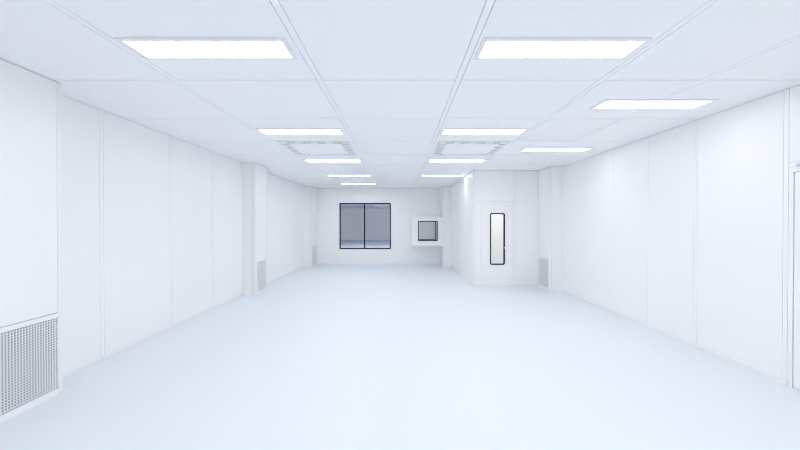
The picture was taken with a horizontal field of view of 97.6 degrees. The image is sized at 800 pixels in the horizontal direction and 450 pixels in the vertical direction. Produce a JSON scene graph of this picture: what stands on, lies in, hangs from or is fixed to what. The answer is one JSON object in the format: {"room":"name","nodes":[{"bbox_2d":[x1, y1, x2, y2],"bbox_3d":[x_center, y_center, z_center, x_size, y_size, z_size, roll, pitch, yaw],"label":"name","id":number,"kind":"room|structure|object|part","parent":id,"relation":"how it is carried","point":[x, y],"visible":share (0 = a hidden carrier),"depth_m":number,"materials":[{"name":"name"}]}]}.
{"room":"clean room","nodes":[
{"label":"clean room","id":0,"kind":"room"},
{"bbox_2d":[61,95,303,372],"bbox_3d":[-3.635,0.122,3.861,0.110,3.000,19.920,0,0,0],"label":"wall","id":1,"kind":"structure","parent":0,"point":[152,219],"depth_m":4.91,"materials":[{"name":"white paint"}]},
{"bbox_2d":[63,266,303,377],"bbox_3d":[-3.577,1.600,3.497,0.006,0.050,18.970,0,0,0],"label":"baseboard","id":2,"kind":"structure","parent":1,"relation":"attached to","point":[116,351],"depth_m":4.89,"materials":[{"name":"white metal"}]},
{"bbox_2d":[317,188,439,262],"bbox_3d":[0.160,0.051,13.826,7.680,3.000,0.110,0,0,0],"label":"wall","id":3,"kind":"structure","parent":0,"point":[406,203],"depth_m":13.77,"materials":[{"name":"white paint"}]},
{"bbox_2d":[339,203,390,248],"bbox_3d":[-1.390,0.040,13.790,2.018,1.808,0.062,0,0,0],"label":"window","id":4,"kind":"structure","parent":3,"relation":"in","point":[339,203],"depth_m":13.76,"materials":[{"name":"black"}]},
{"bbox_2d":[317,263,439,263],"bbox_3d":[-0.870,1.527,13.778,4.820,0.050,0.006,0,0,0],"label":"baseboard","id":5,"kind":"structure","parent":3,"relation":"attached to","point":[317,263],"depth_m":13.77,"materials":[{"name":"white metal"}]},
{"bbox_2d":[412,217,442,245],"bbox_3d":[0.999,0.237,13.364,1.129,1.077,0.791,0,0,0],"label":"box","id":6,"kind":"object","parent":3,"relation":"attached to","point":[438,241],"visible":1,"depth_m":12.98,"materials":[{"name":"white"}]},
{"bbox_2d":[0,240,799,449],"bbox_3d":[-1.000,1.601,13.852,12.000,0.100,39.920,0,0,0],"label":"floor","id":7,"kind":"structure","parent":0,"point":[327,356],"depth_m":3.61,"materials":[{"name":"white plastic"}]},
{"bbox_2d":[0,59,62,422],"bbox_3d":[-3.433,0.130,3.038,0.293,2.996,0.743,0,0,0],"label":"column","id":8,"kind":"structure","parent":7,"relation":"on","point":[31,269],"depth_m":3.11,"materials":[{"name":"white paint"}]},
{"bbox_3d":[-3.436,0.131,3.038,0.289,2.994,0.743,0,0,0],"label":"casing","id":9,"kind":"part","parent":8,"relation":"part of","materials":[{"name":"white"}]},
{"bbox_2d":[0,313,58,422],"bbox_3d":[-3.316,1.237,3.095,0.058,0.782,0.533,0,0,0],"label":"grille","id":10,"kind":"object","parent":8,"relation":"attached to","point":[29,347],"depth_m":3.10,"materials":[{"name":"white metal"}]},
{"bbox_3d":[-3.317,0.128,3.383,0.055,2.996,0.053,0,0,0],"label":"corner post","id":11,"kind":"part","parent":8,"relation":"part of","materials":[{"name":"white metal"}]},
{"bbox_2d":[242,163,266,294],"bbox_3d":[-3.433,0.093,8.277,0.293,2.996,0.742,0,0,0],"label":"column","id":12,"kind":"structure","parent":7,"relation":"on","point":[254,176],"depth_m":7.92,"materials":[{"name":"white paint"}]},
{"bbox_3d":[-3.317,0.095,7.932,0.055,2.996,0.053,0,0,0],"label":"corner post","id":13,"kind":"part","parent":12,"relation":"part of","materials":[{"name":"white metal"}]},
{"bbox_2d":[256,258,265,294],"bbox_3d":[-3.316,1.200,8.281,0.058,0.782,0.575,0,0,0],"label":"grille","id":14,"kind":"object","parent":12,"relation":"attached to","point":[260,262],"depth_m":8.23,"materials":[{"name":"white metal"}]},
{"bbox_3d":[-3.317,0.090,8.622,0.055,2.996,0.053,0,0,0],"label":"corner post","id":15,"kind":"part","parent":12,"relation":"part of","materials":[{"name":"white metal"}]},
{"bbox_2d":[304,186,316,266],"bbox_3d":[-3.433,0.057,13.368,0.293,2.996,0.775,0,0,0],"label":"column","id":16,"kind":"structure","parent":7,"relation":"on","point":[310,193],"depth_m":12.99,"materials":[{"name":"white paint"}]},
{"bbox_3d":[-3.317,0.059,13.007,0.055,2.996,0.053,0,0,0],"label":"corner post","id":17,"kind":"part","parent":16,"relation":"part of","materials":[{"name":"white metal"}]},
{"bbox_2d":[312,245,315,266],"bbox_3d":[-3.316,1.164,13.349,0.058,0.782,0.580,0,0,0],"label":"grille","id":18,"kind":"object","parent":16,"relation":"attached to","point":[313,246],"depth_m":13.25,"materials":[{"name":"white metal"}]},
{"bbox_3d":[-3.317,0.054,13.729,0.055,2.996,0.053,0,0,0],"label":"corner post","id":19,"kind":"part","parent":16,"relation":"part of","materials":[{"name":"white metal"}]},
{"bbox_2d":[440,186,450,266],"bbox_3d":[1.718,0.054,13.371,0.307,3.000,0.780,0,0,0],"label":"boxed column","id":20,"kind":"structure","parent":7,"relation":"on","point":[445,191],"depth_m":12.98,"materials":[{"name":"white paint"}]},
{"bbox_3d":[1.591,0.057,13.007,0.053,3.000,0.053,0,0,0],"label":"corner post","id":21,"kind":"part","parent":20,"relation":"part of","materials":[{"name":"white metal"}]},
{"bbox_2d":[538,166,562,290],"bbox_3d":[3.736,0.090,8.736,0.327,2.996,0.680,0,0,0],"label":"column","id":22,"kind":"structure","parent":7,"relation":"on","point":[550,234],"depth_m":8.40,"materials":[{"name":"white paint"}]},
{"bbox_3d":[3.603,0.087,9.050,0.055,2.996,0.053,0,0,0],"label":"corner post","id":23,"kind":"part","parent":22,"relation":"part of","materials":[{"name":"white metal"}]},
{"bbox_2d":[539,256,548,290],"bbox_3d":[3.602,1.197,8.744,0.058,0.782,0.570,0,0,0],"label":"grille","id":24,"kind":"object","parent":22,"relation":"attached to","point":[543,260],"depth_m":8.70,"materials":[{"name":"white metal"}]},
{"bbox_3d":[3.603,0.092,8.422,0.055,2.996,0.053,0,0,0],"label":"corner post","id":25,"kind":"part","parent":22,"relation":"part of","materials":[{"name":"white metal"}]},
{"bbox_2d":[0,0,799,207],"bbox_3d":[-1.000,-1.499,13.829,12.000,0.100,39.920,0,0,0],"label":"ceiling","id":26,"kind":"structure","parent":0,"point":[391,75],"depth_m":3.17,"materials":[{"name":"white paint"}]},
{"bbox_2d":[115,37,296,59],"bbox_3d":[-1.466,-1.363,2.715,1.234,0.012,0.328,0,0,0],"label":"recessed light","id":27,"kind":"object","parent":26,"relation":"in","point":[150,48],"visible":1,"depth_m":2.70,"materials":[{"name":"white plastic"}]},
{"bbox_2d":[124,41,291,57],"bbox_3d":[-1.466,-1.365,2.715,1.170,0.007,0.264,0,0,0],"label":"diffuser","id":28,"kind":"object","parent":27,"relation":"attached to","point":[148,49],"depth_m":2.71,"materials":[{"name":"white plastic"}]},
{"bbox_2d":[255,128,344,134],"bbox_3d":[-1.466,-1.381,5.186,1.234,0.012,0.328,0,0,0],"label":"recessed light","id":29,"kind":"object","parent":26,"relation":"in","point":[266,131],"visible":1,"depth_m":5.16,"materials":[{"name":"white plastic"}]},
{"bbox_2d":[260,130,341,133],"bbox_3d":[-1.466,-1.383,5.186,1.170,0.007,0.264,0,0,0],"label":"diffuser","id":30,"kind":"object","parent":29,"relation":"attached to","point":[261,131],"depth_m":5.16,"materials":[{"name":"white plastic"}]},
{"bbox_2d":[277,141,356,155],"bbox_3d":[-1.455,-1.384,6.385,1.176,0.024,1.176,0,0,0],"label":"ceiling vent","id":31,"kind":"object","parent":26,"relation":"in","point":[300,148],"visible":1,"depth_m":6.27,"materials":[{"name":"white metal"}]},
{"bbox_3d":[-1.455,-1.382,6.385,0.870,0.020,0.870,0,0,0],"label":"plate","id":32,"kind":"part","parent":31,"relation":"part of","materials":[{"name":"white metal"}]},
{"bbox_2d":[303,159,361,161],"bbox_3d":[-1.466,-1.399,7.620,1.234,0.012,0.328,0,0,0],"label":"recessed light","id":33,"kind":"object","parent":26,"relation":"in","point":[306,160],"visible":1,"depth_m":7.58,"materials":[{"name":"white plastic"}]},
{"bbox_2d":[306,160,359,161],"bbox_3d":[-1.466,-1.400,7.620,1.170,0.007,0.264,0,0,0],"label":"diffuser","id":34,"kind":"object","parent":33,"relation":"attached to","point":[306,160],"depth_m":7.63,"materials":[{"name":"white plastic"}]},
{"bbox_2d":[327,175,370,176],"bbox_3d":[-1.466,-1.416,10.040,1.234,0.012,0.328,0,0,0],"label":"recessed light","id":35,"kind":"object","parent":26,"relation":"in","point":[327,175],"visible":1,"depth_m":9.99,"materials":[{"name":"white plastic"}]},
{"bbox_2d":[329,175,369,175],"bbox_3d":[-1.466,-1.417,10.040,1.170,0.007,0.264,0,0,0],"label":"diffuser","id":36,"kind":"object","parent":35,"relation":"attached to","point":[329,175],"depth_m":9.99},
{"bbox_2d":[340,183,375,184],"bbox_3d":[-1.466,-1.431,12.190,1.234,0.012,0.328,0,0,0],"label":"recessed light","id":37,"kind":"object","parent":26,"relation":"in","point":[340,183],"visible":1,"depth_m":12.03,"materials":[{"name":"white plastic"}]},
{"bbox_2d":[421,175,464,176],"bbox_3d":[1.222,-1.416,10.040,1.234,0.012,0.328,0,0,0],"label":"recessed light","id":38,"kind":"object","parent":26,"relation":"in","point":[422,175],"visible":1,"depth_m":10.09,"materials":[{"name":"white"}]},
{"bbox_2d":[423,175,463,175],"bbox_3d":[1.222,-1.417,10.040,1.170,0.007,0.264,0,0,0],"label":"diffuser","id":39,"kind":"object","parent":38,"relation":"attached to","point":[423,175],"depth_m":9.99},
{"bbox_2d":[428,159,486,161],"bbox_3d":[1.222,-1.399,7.620,1.234,0.012,0.328,0,0,0],"label":"recessed light","id":40,"kind":"object","parent":26,"relation":"in","point":[429,160],"visible":1,"depth_m":7.58,"materials":[{"name":"white plastic"}]},
{"bbox_2d":[430,160,483,161],"bbox_3d":[1.222,-1.400,7.620,1.170,0.007,0.264,0,0,0],"label":"diffuser","id":41,"kind":"object","parent":40,"relation":"attached to","point":[430,160],"depth_m":7.63,"materials":[{"name":"white plastic"}]},
{"bbox_2d":[432,141,509,155],"bbox_3d":[1.225,-1.384,6.385,1.176,0.024,1.176,0,0,0],"label":"ceiling vent","id":42,"kind":"object","parent":26,"relation":"in","point":[443,148],"visible":1,"depth_m":6.27,"materials":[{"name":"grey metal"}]},
{"bbox_3d":[1.225,-1.382,6.385,0.870,0.020,0.870,0,0,0],"label":"plate","id":43,"kind":"part","parent":42,"relation":"part of","materials":[{"name":"white metal"}]},
{"bbox_2d":[440,128,528,134],"bbox_3d":[1.222,-1.381,5.186,1.234,0.012,0.328,0,0,0],"label":"recessed light","id":44,"kind":"object","parent":26,"relation":"in","point":[445,131],"visible":1,"depth_m":5.16,"materials":[{"name":"white plastic"}]},
{"bbox_2d":[443,130,523,133],"bbox_3d":[1.222,-1.383,5.186,1.170,0.007,0.264,0,0,0],"label":"diffuser","id":45,"kind":"object","parent":44,"relation":"attached to","point":[444,131],"depth_m":5.16,"materials":[{"name":"white plastic"}]},
{"bbox_2d":[519,147,593,151],"bbox_3d":[2.855,-1.390,6.440,1.234,0.012,0.328,0,0,0],"label":"recessed light","id":46,"kind":"object","parent":26,"relation":"in","point":[526,149],"visible":1,"depth_m":6.43,"materials":[{"name":"white plastic"}]},
{"bbox_2d":[523,148,589,150],"bbox_3d":[2.855,-1.391,6.440,1.170,0.007,0.264,0,0,0],"label":"diffuser","id":47,"kind":"object","parent":46,"relation":"attached to","point":[524,149],"depth_m":6.43,"materials":[{"name":"white plastic"}]},
{"bbox_2d":[474,37,652,59],"bbox_3d":[1.222,-1.363,2.715,1.234,0.012,0.328,0,0,0],"label":"recessed light","id":48,"kind":"object","parent":26,"relation":"in","point":[490,48],"visible":1,"depth_m":2.70,"materials":[{"name":"white plastic"}]},
{"bbox_2d":[479,41,643,57],"bbox_3d":[1.222,-1.365,2.715,1.170,0.007,0.264,0,0,0],"label":"diffuser","id":49,"kind":"object","parent":48,"relation":"attached to","point":[489,49],"depth_m":2.71,"materials":[{"name":"white plastic"}]},
{"bbox_2d":[589,99,717,109],"bbox_3d":[2.855,-1.373,3.988,1.234,0.012,0.328,0,0,0],"label":"recessed light","id":50,"kind":"object","parent":26,"relation":"in","point":[606,104],"visible":1,"depth_m":3.98,"materials":[{"name":"white plastic"}]},
{"bbox_2d":[594,101,710,108],"bbox_3d":[2.855,-1.374,3.988,1.170,0.007,0.264,0,0,0],"label":"diffuser","id":51,"kind":"object","parent":50,"relation":"attached to","point":[605,104],"depth_m":3.98,"materials":[{"name":"white plastic"}]},
{"bbox_2d":[451,170,538,283],"bbox_3d":[2.886,0.068,11.426,2.027,3.000,4.690,0,0,0],"label":"wall","id":52,"kind":"structure","parent":0,"point":[521,187],"depth_m":9.08,"materials":[{"name":"white"}]},
{"bbox_2d":[474,201,513,285],"bbox_3d":[2.438,0.488,9.106,1.032,2.195,0.156,0,0,0],"label":"door","id":53,"kind":"structure","parent":52,"relation":"in","point":[486,273],"depth_m":9.09,"materials":[{"name":"white metal"}]},
{"bbox_2d":[491,214,502,262],"bbox_3d":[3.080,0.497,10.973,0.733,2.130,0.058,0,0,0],"label":"window","id":54,"kind":"structure","parent":53,"relation":"in","point":[496,219],"depth_m":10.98,"materials":[{"name":"white"}]},
{"bbox_3d":[2.517,0.362,9.106,0.385,1.342,0.058,0,0,0],"label":"vision panel frame","id":55,"kind":"part","parent":53,"relation":"part of","materials":[{"name":"black"}]},
{"bbox_2d":[451,266,537,285],"bbox_3d":[2.719,1.546,11.043,1.703,0.050,3.916,0,0,0],"label":"baseboard","id":56,"kind":"structure","parent":52,"relation":"attached to","point":[451,266],"depth_m":9.09,"materials":[{"name":"white metal"}]},
{"bbox_2d":[563,85,799,380],"bbox_3d":[3.960,0.122,3.861,0.120,3.000,19.920,0,0,0],"label":"wall","id":57,"kind":"structure","parent":0,"point":[681,231],"depth_m":4.57,"materials":[{"name":"white paint"}]},
{"bbox_2d":[563,289,786,385],"bbox_3d":[3.897,1.616,1.207,0.006,0.050,14.390,0,0,0],"label":"baseboard","id":58,"kind":"structure","parent":57,"relation":"attached to","point":[779,380],"depth_m":4.61,"materials":[{"name":"white metal"}]},
{"bbox_2d":[787,161,799,389],"bbox_3d":[3.895,0.504,2.984,0.110,2.250,1.075,0,0,0],"label":"door","id":59,"kind":"structure","parent":57,"relation":"in","point":[793,358],"depth_m":3.47,"materials":[{"name":"white metal"}]},
{"label":"outside","id":60,"kind":"structure","parent":0,"visible":0},
{"bbox_2d":[341,208,434,239],"bbox_3d":[-1.000,-0.020,23.811,12.200,3.000,19.980,0,0,0],"label":"wall","id":61,"kind":"structure","parent":60,"point":[377,220],"depth_m":33.60,"materials":[{"name":"white paint"}]}
]}

